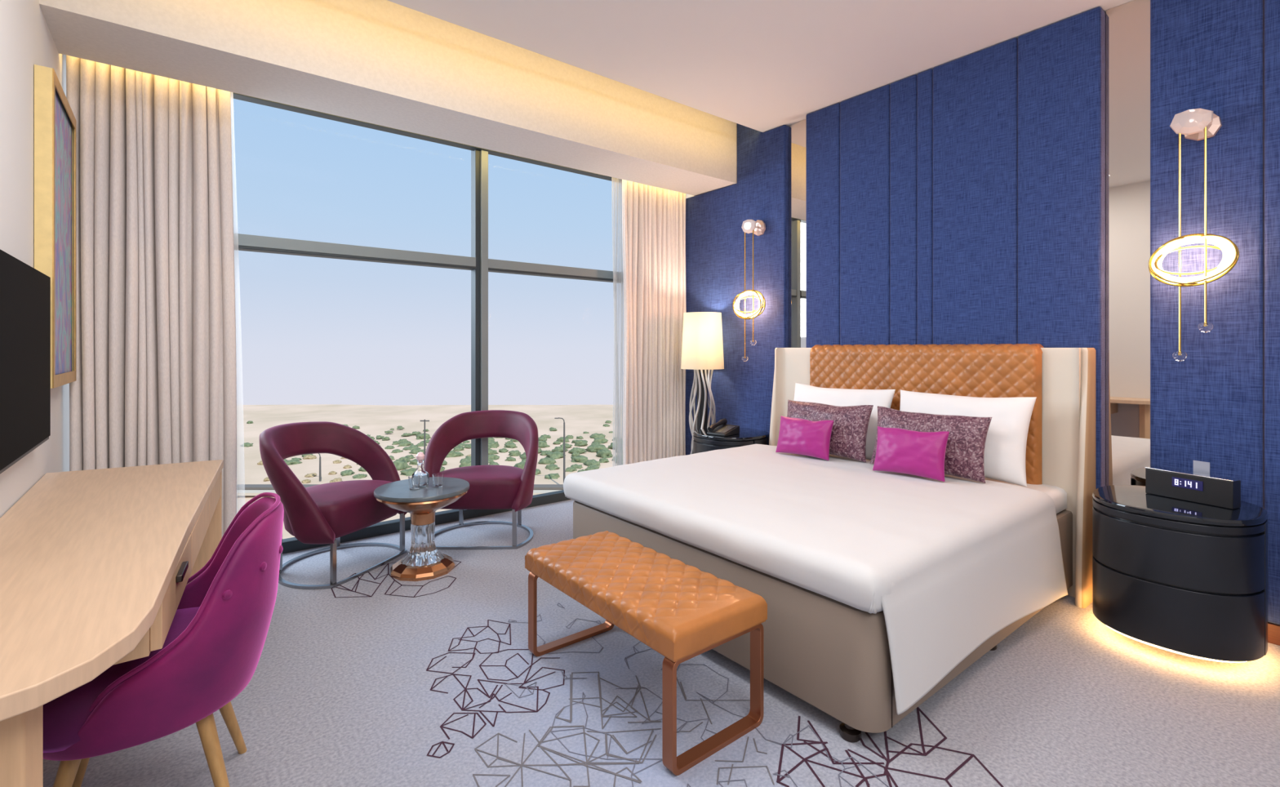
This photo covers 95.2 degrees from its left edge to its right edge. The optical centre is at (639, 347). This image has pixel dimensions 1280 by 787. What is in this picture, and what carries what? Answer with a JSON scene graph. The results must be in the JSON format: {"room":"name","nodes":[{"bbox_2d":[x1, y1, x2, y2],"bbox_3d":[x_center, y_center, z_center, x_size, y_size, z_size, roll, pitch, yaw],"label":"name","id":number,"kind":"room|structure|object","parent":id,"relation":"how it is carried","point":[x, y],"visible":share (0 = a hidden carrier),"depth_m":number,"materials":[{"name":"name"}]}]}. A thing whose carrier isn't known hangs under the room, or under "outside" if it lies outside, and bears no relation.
{"room":"hotel room","nodes":[
{"label":"hotel room","id":0,"kind":"room"},
{"bbox_2d":[0,0,69,517],"bbox_3d":[-1.029,-0.360,0.523,0.100,3.520,6.700,0,0,-38],"label":"wall","id":1,"kind":"structure","parent":0,"point":[26,40],"depth_m":2.10,"materials":[{"name":"white"}]},
{"bbox_2d":[0,248,50,474],"bbox_3d":[-1.933,0.040,1.784,0.049,0.630,1.200,0,0,-38],"label":"television","id":2,"kind":"object","parent":1,"relation":"attached to","point":[24,291],"visible":1,"depth_m":1.86,"materials":[{"name":"black plastic"}]},
{"bbox_2d":[34,64,76,388],"bbox_3d":[-2.541,-0.470,2.550,0.054,1.260,0.675,0,0,-38],"label":"framed painting","id":3,"kind":"object","parent":1,"relation":"attached to","point":[55,120],"visible":0.93,"depth_m":2.45,"materials":[{"name":"paint"}]},
{"bbox_3d":[-2.545,-1.655,3.119,0.740,0.020,0.150,0,0,-39],"label":"track","id":4,"kind":"object","parent":1,"relation":"attached to","visible":0},
{"bbox_2d":[66,55,236,537],"bbox_3d":[-2.534,-0.187,3.068,0.690,2.910,0.112,0,0,-38],"label":"curtain","id":5,"kind":"object","parent":4,"relation":"hanging from","point":[156,382],"visible":0.64,"depth_m":3.04,"materials":[{"name":"fabric"}]},
{"bbox_2d":[230,91,244,513],"bbox_3d":[-2.381,-0.186,3.327,0.228,2.908,0.054,0,0,-38],"label":"sheer curtain","id":6,"kind":"object","parent":4,"relation":"hanging from","point":[240,425],"visible":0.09,"depth_m":3.36,"materials":[{"name":"fabric"}]},
{"bbox_2d":[43,499,1279,786],"bbox_3d":[0.682,1.339,1.833,4.210,0.122,6.420,0,0,-38],"label":"floor","id":7,"kind":"structure","parent":0,"point":[375,678],"depth_m":2.07,"materials":[{"name":"carpet"}]},
{"bbox_2d":[0,459,223,786],"bbox_3d":[-1.580,0.905,1.787,0.607,0.750,2.234,0,0,-38],"label":"writing desk","id":8,"kind":"object","parent":7,"relation":"on","point":[96,566],"visible":0.92,"depth_m":1.39,"materials":[{"name":"brown wood"}]},
{"bbox_2d":[43,492,284,786],"bbox_3d":[-1.308,0.864,1.577,0.601,0.840,0.534,0,0,-32],"label":"desk chair","id":9,"kind":"object","parent":7,"relation":"on","point":[211,651],"visible":0.64,"depth_m":1.46,"materials":[{"name":"fabric"}]},
{"bbox_2d":[43,606,199,752],"bbox_3d":[-1.338,0.845,1.559,0.525,0.146,0.477,0,0,-33],"label":"seat cushion","id":10,"kind":"object","parent":9,"relation":"on","point":[73,722],"depth_m":1.36,"materials":[{"name":"purple fabric"}]},
{"bbox_2d":[259,421,406,589],"bbox_3d":[-1.857,0.872,3.480,0.690,0.816,0.756,0,0,17],"label":"lounge chair","id":11,"kind":"object","parent":7,"relation":"on","point":[322,513],"visible":0.89,"depth_m":3.37,"materials":[{"name":"fabric"}]},
{"bbox_2d":[373,476,470,581],"bbox_3d":[-1.252,1.041,3.374,0.520,0.478,0.520,0,0,-38],"label":"side table","id":12,"kind":"object","parent":7,"relation":"on","point":[424,562],"visible":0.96,"depth_m":3.29,"materials":[{"name":"stone"}]},
{"bbox_2d":[408,475,420,489],"bbox_3d":[-1.283,0.766,3.324,0.064,0.070,0.064,0,0,-38],"label":"drinking glass","id":13,"kind":"object","parent":12,"relation":"on","point":[414,482],"visible":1,"depth_m":3.30,"materials":[{"name":"white"}]},
{"bbox_2d":[412,452,429,487],"bbox_3d":[-1.275,0.704,3.394,0.097,0.196,0.097,0,0,-38],"label":"glass bottle","id":14,"kind":"object","parent":12,"relation":"on","point":[424,477],"visible":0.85,"depth_m":3.38,"materials":[{"name":"white"}]},
{"bbox_2d":[432,473,444,487],"bbox_3d":[-1.167,0.766,3.378,0.064,0.070,0.064,0,0,-38],"label":"drinking glass","id":15,"kind":"object","parent":12,"relation":"on","point":[437,478],"visible":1,"depth_m":3.35,"materials":[{"name":"white"}]},
{"bbox_2d":[423,409,538,549],"bbox_3d":[-1.069,0.872,4.042,0.756,0.816,0.690,0,0,0],"label":"lounge chair","id":16,"kind":"object","parent":7,"relation":"on","point":[491,486],"visible":0.82,"depth_m":3.96,"materials":[{"name":"fabric"}]},
{"bbox_2d":[524,530,767,775],"bbox_3d":[-0.024,1.058,2.219,0.432,0.444,0.934,0,0,-38],"label":"bench","id":17,"kind":"object","parent":7,"relation":"on","point":[682,611],"visible":1,"depth_m":1.99,"materials":[{"name":"orange leather"}]},
{"bbox_2d":[524,530,767,662],"bbox_3d":[-0.024,0.883,2.219,0.432,0.094,0.934,0,0,-38],"label":"cushion","id":18,"kind":"object","parent":17,"relation":"on","point":[682,611],"depth_m":2.02,"materials":[{"name":"orange leather"}]},
{"bbox_2d":[680,311,724,454],"bbox_3d":[0.532,0.492,4.978,0.366,1.575,0.366,0,0,6],"label":"floor lamp","id":19,"kind":"object","parent":7,"relation":"on","point":[702,347],"visible":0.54,"depth_m":4.87,"materials":[{"name":"white"}]},
{"bbox_2d":[693,427,769,453],"bbox_3d":[0.718,0.973,4.615,0.592,0.614,0.572,0,0,-38],"label":"nightstand","id":20,"kind":"object","parent":7,"relation":"on","point":[703,442],"visible":0.34,"depth_m":4.42,"materials":[{"name":"black paint"}]},
{"bbox_2d":[706,418,739,436],"bbox_3d":[0.639,0.612,4.494,0.170,0.108,0.205,0,0,44],"label":"telephone","id":21,"kind":"object","parent":20,"relation":"on","point":[720,428],"visible":1,"depth_m":4.47,"materials":[{"name":"black plastic"}]},
{"bbox_2d":[573,343,1095,742],"bbox_3d":[0.935,0.629,3.139,1.972,1.302,1.980,0,0,-38],"label":"bed","id":22,"kind":"object","parent":7,"relation":"on","point":[833,655],"visible":0.4,"depth_m":2.94,"materials":[{"name":"fabric"}]},
{"bbox_2d":[563,444,1067,715],"bbox_3d":[0.807,0.933,3.030,1.694,0.514,1.909,0,0,-38],"label":"duvet","id":23,"kind":"object","parent":22,"relation":"on","point":[950,564],"visible":0.98,"depth_m":2.39,"materials":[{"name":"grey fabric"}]},
{"bbox_2d":[775,415,833,460],"bbox_3d":[1.023,0.557,3.647,0.137,0.235,0.376,0,0,-42],"label":"throw cushion","id":24,"kind":"object","parent":23,"relation":"on","point":[798,436],"visible":1,"depth_m":3.58,"materials":[{"name":"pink fabric"}]},
{"bbox_2d":[786,400,873,462],"bbox_3d":[1.164,0.509,3.699,0.158,0.331,0.622,0,0,-40],"label":"throw cushion","id":25,"kind":"object","parent":23,"relation":"on","point":[848,437],"visible":0.59,"depth_m":3.54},
{"bbox_2d":[872,426,949,481],"bbox_3d":[1.426,0.550,3.092,0.138,0.247,0.375,0,0,-42],"label":"throw cushion","id":26,"kind":"object","parent":23,"relation":"on","point":[922,454],"visible":1,"depth_m":3.04,"materials":[{"name":"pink fabric"}]},
{"bbox_2d":[870,405,991,483],"bbox_3d":[1.559,0.509,3.174,0.165,0.328,0.619,0,0,-43],"label":"throw cushion","id":27,"kind":"object","parent":23,"relation":"on","point":[964,458],"visible":0.74,"depth_m":3.01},
{"bbox_2d":[793,382,895,460],"bbox_3d":[1.285,0.473,3.833,0.222,0.443,0.746,0,0,-42],"label":"pillow","id":28,"kind":"object","parent":22,"relation":"on","point":[803,393],"visible":0.38,"depth_m":3.71,"materials":[{"name":"white fabric"}]},
{"bbox_2d":[899,390,1036,486],"bbox_3d":[1.759,0.474,3.239,0.217,0.441,0.721,0,0,-39],"label":"pillow","id":29,"kind":"object","parent":22,"relation":"on","point":[1005,450],"visible":0.63,"depth_m":3.03,"materials":[{"name":"white fabric"}]},
{"bbox_2d":[1092,484,1268,662],"bbox_3d":[2.333,0.973,2.552,0.592,0.614,0.572,0,0,-38],"label":"nightstand","id":30,"kind":"object","parent":7,"relation":"on","point":[1175,575],"visible":0.99,"depth_m":2.34,"materials":[{"name":"black paint"}]},
{"bbox_2d":[1144,466,1241,509],"bbox_3d":[2.403,0.606,2.551,0.077,0.120,0.302,0,0,-25],"label":"clock radio","id":31,"kind":"object","parent":30,"relation":"on","point":[1222,491],"visible":1,"depth_m":2.52,"materials":[{"name":"black plastic"}]},
{"bbox_2d":[387,0,1133,132],"bbox_3d":[1.076,-1.765,1.418,4.310,0.050,5.280,0,0,-38],"label":"ceiling","id":32,"kind":"structure","parent":0,"point":[761,65],"depth_m":3.28,"materials":[{"name":"white paint"}]},
{"bbox_2d":[685,12,1106,198],"bbox_3d":[2.313,-0.360,3.245,0.100,3.520,6.600,0,0,-38],"label":"wall","id":33,"kind":"structure","parent":0,"point":[687,196],"depth_m":5.50,"materials":[{"name":"white"}]},
{"bbox_2d":[39,0,737,195],"bbox_3d":[-0.900,-1.755,3.903,4.310,0.730,0.510,0,0,-38],"label":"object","id":34,"kind":"structure","parent":33,"relation":"attached to","point":[385,63],"depth_m":3.32,"materials":[{"name":"paint"}]},
{"bbox_2d":[685,123,788,455],"bbox_3d":[0.705,-0.419,5.130,0.070,3.398,1.441,0,0,-38],"label":"wall panel","id":35,"kind":"object","parent":33,"relation":"attached to","point":[742,391],"visible":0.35,"depth_m":4.86,"materials":[{"name":"blue fabric"}]},
{"bbox_2d":[733,219,765,361],"bbox_3d":[0.893,-0.464,4.697,0.173,1.146,0.299,0,0,-38],"label":"wall light","id":36,"kind":"object","parent":35,"relation":"attached to","point":[757,228],"visible":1,"depth_m":4.68,"materials":[{"name":"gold metal"}]},
{"bbox_2d":[788,119,805,347],"bbox_3d":[1.237,-0.274,4.496,0.024,2.928,0.208,0,0,-38],"label":"wall mirror","id":37,"kind":"object","parent":33,"relation":"attached to","point":[797,131],"visible":0.43,"depth_m":4.51,"materials":[{"name":"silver metal"}]},
{"bbox_2d":[805,102,839,347],"bbox_3d":[1.361,-0.229,4.277,0.105,3.018,0.281,0,0,-38],"label":"wall panel","id":38,"kind":"object","parent":33,"relation":"attached to","point":[823,125],"visible":0.38,"depth_m":4.24,"materials":[{"name":"blue fabric"}]},
{"bbox_2d":[840,84,889,345],"bbox_3d":[1.564,-0.229,4.022,0.105,3.018,0.367,0,0,-38],"label":"wall panel","id":39,"kind":"object","parent":33,"relation":"attached to","point":[864,118],"visible":0.4,"depth_m":3.98,"materials":[{"name":"blue fabric"}]},
{"bbox_2d":[889,74,916,345],"bbox_3d":[1.735,-0.229,3.807,0.105,3.018,0.177,0,0,-38],"label":"wall panel","id":40,"kind":"object","parent":33,"relation":"attached to","point":[903,92],"visible":0.41,"depth_m":3.77,"materials":[{"name":"blue fabric"}]},
{"bbox_2d":[916,68,933,344],"bbox_3d":[1.821,-0.229,3.698,0.105,3.018,0.095,0,0,-38],"label":"wall panel","id":41,"kind":"object","parent":33,"relation":"attached to","point":[925,78],"visible":0.43,"depth_m":3.66,"materials":[{"name":"blue fabric"}]},
{"bbox_2d":[933,37,1017,344],"bbox_3d":[1.997,-0.229,3.477,0.105,3.018,0.465,0,0,-38],"label":"wall panel","id":42,"kind":"object","parent":33,"relation":"attached to","point":[975,94],"visible":0.41,"depth_m":3.43,"materials":[{"name":"blue fabric"}]},
{"bbox_2d":[1017,6,1106,488],"bbox_3d":[2.261,-0.229,3.146,0.105,3.018,0.377,0,0,-38],"label":"wall panel","id":43,"kind":"object","parent":33,"relation":"attached to","point":[1062,64],"visible":0.53,"depth_m":3.09,"materials":[{"name":"blue fabric"}]},
{"bbox_2d":[1106,0,1150,485],"bbox_3d":[2.466,-0.274,2.951,0.024,2.928,0.178,0,0,-38],"label":"wall mirror","id":44,"kind":"object","parent":33,"relation":"attached to","point":[1128,24],"visible":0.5,"depth_m":2.94,"materials":[{"name":"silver metal"}]},
{"bbox_2d":[1150,0,1263,508],"bbox_3d":[2.624,-0.273,2.717,0.070,2.931,0.378,0,0,-38],"label":"wall panel","id":45,"kind":"object","parent":33,"relation":"attached to","point":[1207,406],"visible":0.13,"depth_m":2.68,"materials":[{"name":"blue fabric"}]},
{"bbox_2d":[1148,108,1239,361],"bbox_3d":[2.514,-0.514,2.658,0.173,1.146,0.299,0,0,-38],"label":"wall light","id":46,"kind":"object","parent":45,"relation":"attached to","point":[1196,124],"visible":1,"depth_m":2.63,"materials":[{"name":"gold metal"}]},
{"bbox_2d":[1263,0,1279,624],"bbox_3d":[3.517,-0.273,1.595,0.070,2.931,2.485,0,0,-38],"label":"wall panel","id":47,"kind":"object","parent":33,"relation":"attached to","point":[1271,7],"visible":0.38,"depth_m":2.53,"materials":[{"name":"blue fabric"}]},
{"bbox_2d":[1267,622,1279,645],"bbox_3d":[3.336,1.238,1.823,0.070,0.085,3.100,0,0,-38],"label":"baseboard","id":48,"kind":"structure","parent":33,"relation":"attached to","point":[1273,629],"depth_m":2.52,"materials":[{"name":"brown wood"}]},
{"bbox_2d":[1193,460,1209,474],"bbox_3d":[2.471,0.583,2.572,0.004,0.165,0.056,0,0,-24],"label":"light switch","id":49,"kind":"object","parent":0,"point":[1202,467],"visible":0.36,"depth_m":2.57,"materials":[{"name":"grey"}]},
{"bbox_3d":[-1.378,-1.840,4.424,4.210,0.560,0.160,0,0,-39],"label":"wall","id":50,"kind":"structure","parent":0,"visible":0},
{"bbox_2d":[233,92,613,553],"bbox_3d":[-1.319,-0.090,4.349,4.206,2.940,0.150,0,0,-38],"label":"window","id":51,"kind":"structure","parent":50,"relation":"in","point":[479,264],"depth_m":4.38,"materials":[{"name":"grey"}]},
{"bbox_3d":[0.069,-1.655,5.198,0.820,0.020,0.150,0,0,-39],"label":"track","id":52,"kind":"object","parent":50,"relation":"attached to","visible":0},
{"bbox_2d":[611,177,623,466],"bbox_3d":[-0.171,-0.186,5.082,0.169,2.908,0.052,0,0,-38],"label":"sheer curtain","id":53,"kind":"object","parent":52,"relation":"hanging from","point":[616,184],"visible":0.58,"depth_m":5.05,"materials":[{"name":"fabric"}]},
{"bbox_2d":[622,179,686,464],"bbox_3d":[0.136,-0.186,5.195,0.720,2.908,0.106,0,0,-38],"label":"curtain","id":54,"kind":"object","parent":52,"relation":"hanging from","point":[654,218],"visible":0.8,"depth_m":5.14,"materials":[{"name":"fabric"}]},
{"label":"outside","id":55,"kind":"structure","parent":0,"visible":0},
{"bbox_2d":[274,404,407,405],"bbox_3d":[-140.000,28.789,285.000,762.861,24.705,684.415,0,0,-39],"label":"hills","id":56,"kind":"structure","parent":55,"point":[274,404],"depth_m":413.48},
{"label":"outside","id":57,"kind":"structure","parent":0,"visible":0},
{"bbox_2d":[243,404,613,538],"bbox_3d":[-50.000,16.264,93.000,310.018,0.559,288.565,0,0,-39],"label":"ground","id":58,"kind":"structure","parent":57,"point":[373,420],"depth_m":120.51,"materials":[{"name":"sand"}]},
{"bbox_2d":[244,442,253,447],"bbox_3d":[-64.851,16.018,96.535,2.455,0.700,1.723,0,0,39],"label":"desert shrub","id":59,"kind":"object","parent":58,"relation":"on","point":[246,444],"visible":0.77,"depth_m":96.06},
{"bbox_2d":[284,459,302,465],"bbox_3d":[-48.945,16.044,82.005,1.932,0.611,2.625,0,0,42],"label":"desert shrub","id":60,"kind":"object","parent":58,"relation":"on","point":[291,461],"visible":0.84,"depth_m":81.82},
{"bbox_2d":[302,454,316,458],"bbox_3d":[-48.530,16.050,86.059,2.133,0.580,1.551,0,0,1],"label":"desert shrub","id":61,"kind":"object","parent":58,"relation":"on","point":[308,456],"visible":1,"depth_m":85.71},
{"bbox_2d":[304,472,316,477],"bbox_3d":[-41.662,16.109,74.023,1.377,0.428,1.136,0,0,-12],"label":"desert shrub","id":62,"kind":"object","parent":58,"relation":"on","point":[312,474],"visible":1,"depth_m":73.75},
{"bbox_2d":[318,453,321,480],"bbox_3d":[-39.411,14.437,71.138,1.230,3.487,0.260,0,0,0],"label":"street lamp","id":63,"kind":"object","parent":58,"relation":"on","point":[320,476],"visible":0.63,"depth_m":71.05,"materials":[{"name":"grey"}]},
{"bbox_2d":[329,478,342,482],"bbox_3d":[-36.340,16.006,69.835,1.534,0.722,1.669,0,0,26],"label":"desert shrub","id":64,"kind":"object","parent":58,"relation":"on","point":[335,479],"visible":0.33,"depth_m":69.68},
{"bbox_2d":[340,469,355,475],"bbox_3d":[-37.685,16.053,75.221,1.757,0.583,2.414,0,0,-13],"label":"desert shrub","id":65,"kind":"object","parent":58,"relation":"on","point":[349,472],"visible":1,"depth_m":74.88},
{"bbox_2d":[352,473,367,478],"bbox_3d":[-35.151,16.073,73.431,1.514,0.526,1.940,0,0,16],"label":"desert shrub","id":66,"kind":"object","parent":58,"relation":"on","point":[357,476],"visible":1,"depth_m":72.92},
{"bbox_2d":[390,448,403,453],"bbox_3d":[-37.631,16.038,90.460,1.560,0.646,1.716,0,0,23],"label":"desert shrub","id":67,"kind":"object","parent":58,"relation":"on","point":[396,451],"visible":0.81,"depth_m":90.13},
{"bbox_2d":[393,458,412,470],"bbox_3d":[-32.653,15.843,78.954,2.721,1.304,2.932,0,0,22],"label":"desert shrub","id":68,"kind":"object","parent":58,"relation":"on","point":[402,464],"visible":0.6,"depth_m":78.26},
{"bbox_2d":[244,489,561,495],"bbox_3d":[-24.483,15.930,64.438,45.180,0.300,36.942,0,0,-39],"label":"kerb","id":69,"kind":"object","parent":58,"relation":"on","point":[247,492],"depth_m":63.98,"materials":[{"name":"beige"}]},
{"bbox_2d":[395,456,410,462],"bbox_3d":[-33.738,15.979,83.392,1.886,0.848,1.920,0,0,18],"label":"desert shrub","id":70,"kind":"object","parent":58,"relation":"on","point":[406,458],"visible":0.47,"depth_m":82.97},
{"bbox_2d":[244,484,563,489],"bbox_3d":[-25.557,15.955,67.284,47.188,0.250,38.630,0,0,-39],"label":"road","id":71,"kind":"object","parent":58,"relation":"on","point":[247,486],"depth_m":66.44,"materials":[{"name":"asphalt"}]},
{"bbox_2d":[554,417,565,482],"bbox_3d":[-9.258,12.127,67.713,1.230,8.107,0.260,0,0,0],"label":"street lamp","id":72,"kind":"object","parent":71,"relation":"on","point":[564,473],"visible":0.91,"depth_m":67.63,"materials":[{"name":"grey"}]},
{"bbox_2d":[397,440,413,446],"bbox_3d":[-38.894,15.957,96.849,2.268,0.901,2.823,0,0,26],"label":"desert shrub","id":73,"kind":"object","parent":58,"relation":"on","point":[406,443],"visible":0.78,"depth_m":96.33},
{"bbox_2d":[400,467,416,475],"bbox_3d":[-29.597,15.961,75.295,2.327,0.886,2.622,0,0,14],"label":"desert shrub","id":74,"kind":"object","parent":58,"relation":"on","point":[409,472],"visible":0.66,"depth_m":74.64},
{"bbox_2d":[402,444,421,450],"bbox_3d":[-36.373,15.982,93.191,3.038,0.832,2.613,0,0,-26],"label":"desert shrub","id":75,"kind":"object","parent":58,"relation":"on","point":[411,446],"visible":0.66,"depth_m":92.72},
{"bbox_2d":[408,458,417,465],"bbox_3d":[-31.481,15.995,82.091,2.367,0.775,1.831,0,0,11],"label":"desert shrub","id":76,"kind":"object","parent":58,"relation":"on","point":[414,462],"visible":0.54,"depth_m":81.52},
{"bbox_2d":[408,448,426,453],"bbox_3d":[-34.059,15.953,89.935,3.165,0.913,2.345,0,0,34],"label":"desert shrub","id":77,"kind":"object","parent":58,"relation":"on","point":[416,451],"visible":0.6,"depth_m":89.31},
{"bbox_2d":[415,433,431,439],"bbox_3d":[-38.951,15.922,104.689,2.835,1.106,2.759,0,0,10],"label":"desert shrub","id":78,"kind":"object","parent":58,"relation":"on","point":[418,436],"visible":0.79,"depth_m":104.11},
{"bbox_2d":[420,419,429,462],"bbox_3d":[-28.404,12.830,77.141,1.200,6.700,0.260,0,0,0],"label":"utility pole","id":79,"kind":"object","parent":58,"relation":"on","point":[424,420],"visible":0.78,"depth_m":77.07,"materials":[{"name":"grey"}]},
{"bbox_2d":[445,450,464,457],"bbox_3d":[-27.998,15.922,87.800,3.212,1.035,2.305,0,0,-23],"label":"desert shrub","id":80,"kind":"object","parent":58,"relation":"on","point":[451,454],"visible":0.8,"depth_m":86.99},
{"bbox_2d":[453,445,463,451],"bbox_3d":[-28.623,15.986,92.456,2.179,0.878,1.893,0,0,-44],"label":"desert shrub","id":81,"kind":"object","parent":58,"relation":"on","point":[457,448],"visible":0.75,"depth_m":91.90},
{"bbox_2d":[458,459,471,467],"bbox_3d":[-23.314,15.882,79.723,2.597,1.175,2.418,0,0,33],"label":"desert shrub","id":82,"kind":"object","parent":58,"relation":"on","point":[466,463],"visible":0.35,"depth_m":79.01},
{"bbox_2d":[459,455,471,462],"bbox_3d":[-24.456,15.967,83.411,2.675,0.883,1.912,0,0,-39],"label":"desert shrub","id":83,"kind":"object","parent":58,"relation":"on","point":[467,457],"visible":0.36,"depth_m":83.04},
{"bbox_2d":[488,448,498,454],"bbox_3d":[-23.328,15.983,90.000,3.236,0.814,2.471,0,0,-8],"label":"desert shrub","id":84,"kind":"object","parent":58,"relation":"on","point":[491,451],"visible":0.49,"depth_m":89.53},
{"bbox_2d":[488,441,499,448],"bbox_3d":[-24.266,15.913,95.958,2.300,1.064,3.010,0,0,-5],"label":"desert shrub","id":85,"kind":"object","parent":58,"relation":"on","point":[492,444],"visible":0.81,"depth_m":95.21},
{"bbox_2d":[488,453,499,460],"bbox_3d":[-21.733,15.998,85.422,2.032,0.834,2.191,0,0,23],"label":"desert shrub","id":86,"kind":"object","parent":58,"relation":"on","point":[492,456],"visible":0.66,"depth_m":84.91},
{"bbox_2d":[498,448,508,453],"bbox_3d":[-21.461,16.043,91.583,1.694,0.617,1.514,0,0,40],"label":"desert shrub","id":87,"kind":"object","parent":58,"relation":"on","point":[503,450],"visible":1,"depth_m":91.20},
{"bbox_2d":[503,443,517,448],"bbox_3d":[-21.344,16.038,95.732,2.510,0.691,2.084,0,0,32],"label":"desert shrub","id":88,"kind":"object","parent":58,"relation":"on","point":[509,445],"visible":1,"depth_m":95.19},
{"bbox_2d":[505,456,515,461],"bbox_3d":[-18.635,16.037,84.405,1.797,0.650,1.214,0,0,24],"label":"desert shrub","id":89,"kind":"object","parent":58,"relation":"on","point":[509,458],"visible":1,"depth_m":84.00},
{"bbox_2d":[508,449,520,456],"bbox_3d":[-19.142,15.992,88.690,2.113,0.854,1.942,0,0,-9],"label":"desert shrub","id":90,"kind":"object","parent":58,"relation":"on","point":[512,453],"visible":0.98,"depth_m":88.12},
{"bbox_2d":[513,461,524,469],"bbox_3d":[-15.639,15.891,78.928,3.227,1.139,2.891,0,0,-10],"label":"desert shrub","id":91,"kind":"object","parent":58,"relation":"on","point":[521,464],"visible":0.29,"depth_m":77.84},
{"bbox_2d":[537,440,550,448],"bbox_3d":[-16.387,15.897,96.607,2.282,1.125,2.719,0,0,-43],"label":"desert shrub","id":92,"kind":"object","parent":58,"relation":"on","point":[543,444],"visible":0.7,"depth_m":95.92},
{"bbox_2d":[540,450,551,455],"bbox_3d":[-14.309,16.029,89.612,2.047,0.663,2.192,0,0,3],"label":"desert shrub","id":93,"kind":"object","parent":58,"relation":"on","point":[543,452],"visible":0.58,"depth_m":89.03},
{"bbox_2d":[537,457,556,464],"bbox_3d":[-13.032,15.953,82.641,2.418,0.912,2.714,0,0,6],"label":"desert shrub","id":94,"kind":"object","parent":58,"relation":"on","point":[546,460],"visible":0.98,"depth_m":81.76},
{"bbox_2d":[544,473,559,479],"bbox_3d":[-11.007,16.030,73.184,1.941,0.673,2.448,0,0,0],"label":"desert shrub","id":95,"kind":"object","parent":58,"relation":"on","point":[551,476],"visible":1,"depth_m":72.52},
{"bbox_2d":[545,463,559,470],"bbox_3d":[-11.695,16.028,78.638,1.934,0.682,2.427,0,0,-26],"label":"desert shrub","id":96,"kind":"object","parent":58,"relation":"on","point":[551,467],"visible":0.98,"depth_m":78.03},
{"bbox_2d":[545,451,565,459],"bbox_3d":[-12.726,15.932,87.124,2.835,0.980,2.901,0,0,36],"label":"desert shrub","id":97,"kind":"object","parent":58,"relation":"on","point":[557,455],"visible":0.91,"depth_m":86.38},
{"bbox_2d":[551,446,568,452],"bbox_3d":[-12.618,15.983,92.347,2.596,0.815,2.452,0,0,-29],"label":"desert shrub","id":98,"kind":"object","parent":58,"relation":"on","point":[557,448],"visible":0.78,"depth_m":91.65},
{"bbox_2d":[555,436,569,442],"bbox_3d":[-13.457,15.957,101.717,2.425,0.900,2.110,0,0,-1],"label":"desert shrub","id":99,"kind":"object","parent":58,"relation":"on","point":[560,439],"visible":0.8,"depth_m":101.20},
{"bbox_2d":[560,443,573,448],"bbox_3d":[-12.165,16.034,95.991,1.881,0.660,2.252,0,0,42],"label":"desert shrub","id":100,"kind":"object","parent":58,"relation":"on","point":[566,445],"visible":0.72,"depth_m":95.52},
{"bbox_2d":[564,466,577,471],"bbox_3d":[-9.070,16.027,76.959,1.612,0.668,1.536,0,0,13],"label":"desert shrub","id":101,"kind":"object","parent":58,"relation":"on","point":[569,468],"visible":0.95,"depth_m":76.59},
{"bbox_2d":[570,463,582,468],"bbox_3d":[-8.551,16.047,79.057,1.684,0.602,1.814,0,0,12],"label":"desert shrub","id":102,"kind":"object","parent":58,"relation":"on","point":[576,466],"visible":0.73,"depth_m":78.53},
{"bbox_2d":[568,447,586,453],"bbox_3d":[-9.823,15.955,91.129,2.328,0.907,2.324,0,0,-40],"label":"desert shrub","id":103,"kind":"object","parent":58,"relation":"on","point":[577,450],"visible":0.9,"depth_m":90.56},
{"bbox_2d":[570,455,587,462],"bbox_3d":[-8.731,15.966,83.632,3.124,0.950,2.553,0,0,31],"label":"desert shrub","id":104,"kind":"object","parent":58,"relation":"on","point":[580,459],"visible":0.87,"depth_m":83.00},
{"bbox_2d":[574,440,587,446],"bbox_3d":[-9.812,15.962,98.329,2.344,0.963,2.730,0,0,3],"label":"desert shrub","id":105,"kind":"object","parent":58,"relation":"on","point":[579,442],"visible":1,"depth_m":97.45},
{"bbox_2d":[582,459,601,466],"bbox_3d":[-6.467,15.952,80.976,2.655,0.916,2.436,0,0,42],"label":"desert shrub","id":106,"kind":"object","parent":58,"relation":"on","point":[589,462],"visible":0.73,"depth_m":80.45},
{"bbox_2d":[584,464,599,470],"bbox_3d":[-6.177,16.021,77.634,2.088,0.749,2.557,0,0,11],"label":"desert shrub","id":107,"kind":"object","parent":58,"relation":"on","point":[594,466],"visible":0.63,"depth_m":77.12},
{"bbox_2d":[585,444,608,452],"bbox_3d":[-6.782,15.894,92.984,3.131,1.106,2.953,0,0,-45],"label":"desert shrub","id":108,"kind":"object","parent":58,"relation":"on","point":[594,447],"visible":0.79,"depth_m":92.44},
{"bbox_2d":[590,433,605,438],"bbox_3d":[-7.675,15.960,105.966,3.009,0.913,2.675,0,0,15],"label":"desert shrub","id":109,"kind":"object","parent":58,"relation":"on","point":[594,435],"visible":0.8,"depth_m":105.13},
{"bbox_2d":[591,437,608,444],"bbox_3d":[-6.962,15.962,100.811,2.528,0.964,2.728,0,0,44],"label":"desert shrub","id":110,"kind":"object","parent":58,"relation":"on","point":[601,440],"visible":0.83,"depth_m":100.03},
{"bbox_2d":[599,457,608,462],"bbox_3d":[-5.093,16.046,83.403,1.496,0.622,1.568,0,0,-5],"label":"desert shrub","id":111,"kind":"object","parent":58,"relation":"on","point":[602,460],"visible":0.88,"depth_m":82.90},
{"bbox_2d":[595,448,613,457],"bbox_3d":[-5.320,15.921,87.905,2.412,1.108,2.968,0,0,-24],"label":"desert shrub","id":112,"kind":"object","parent":58,"relation":"on","point":[602,453],"visible":0.98,"depth_m":87.39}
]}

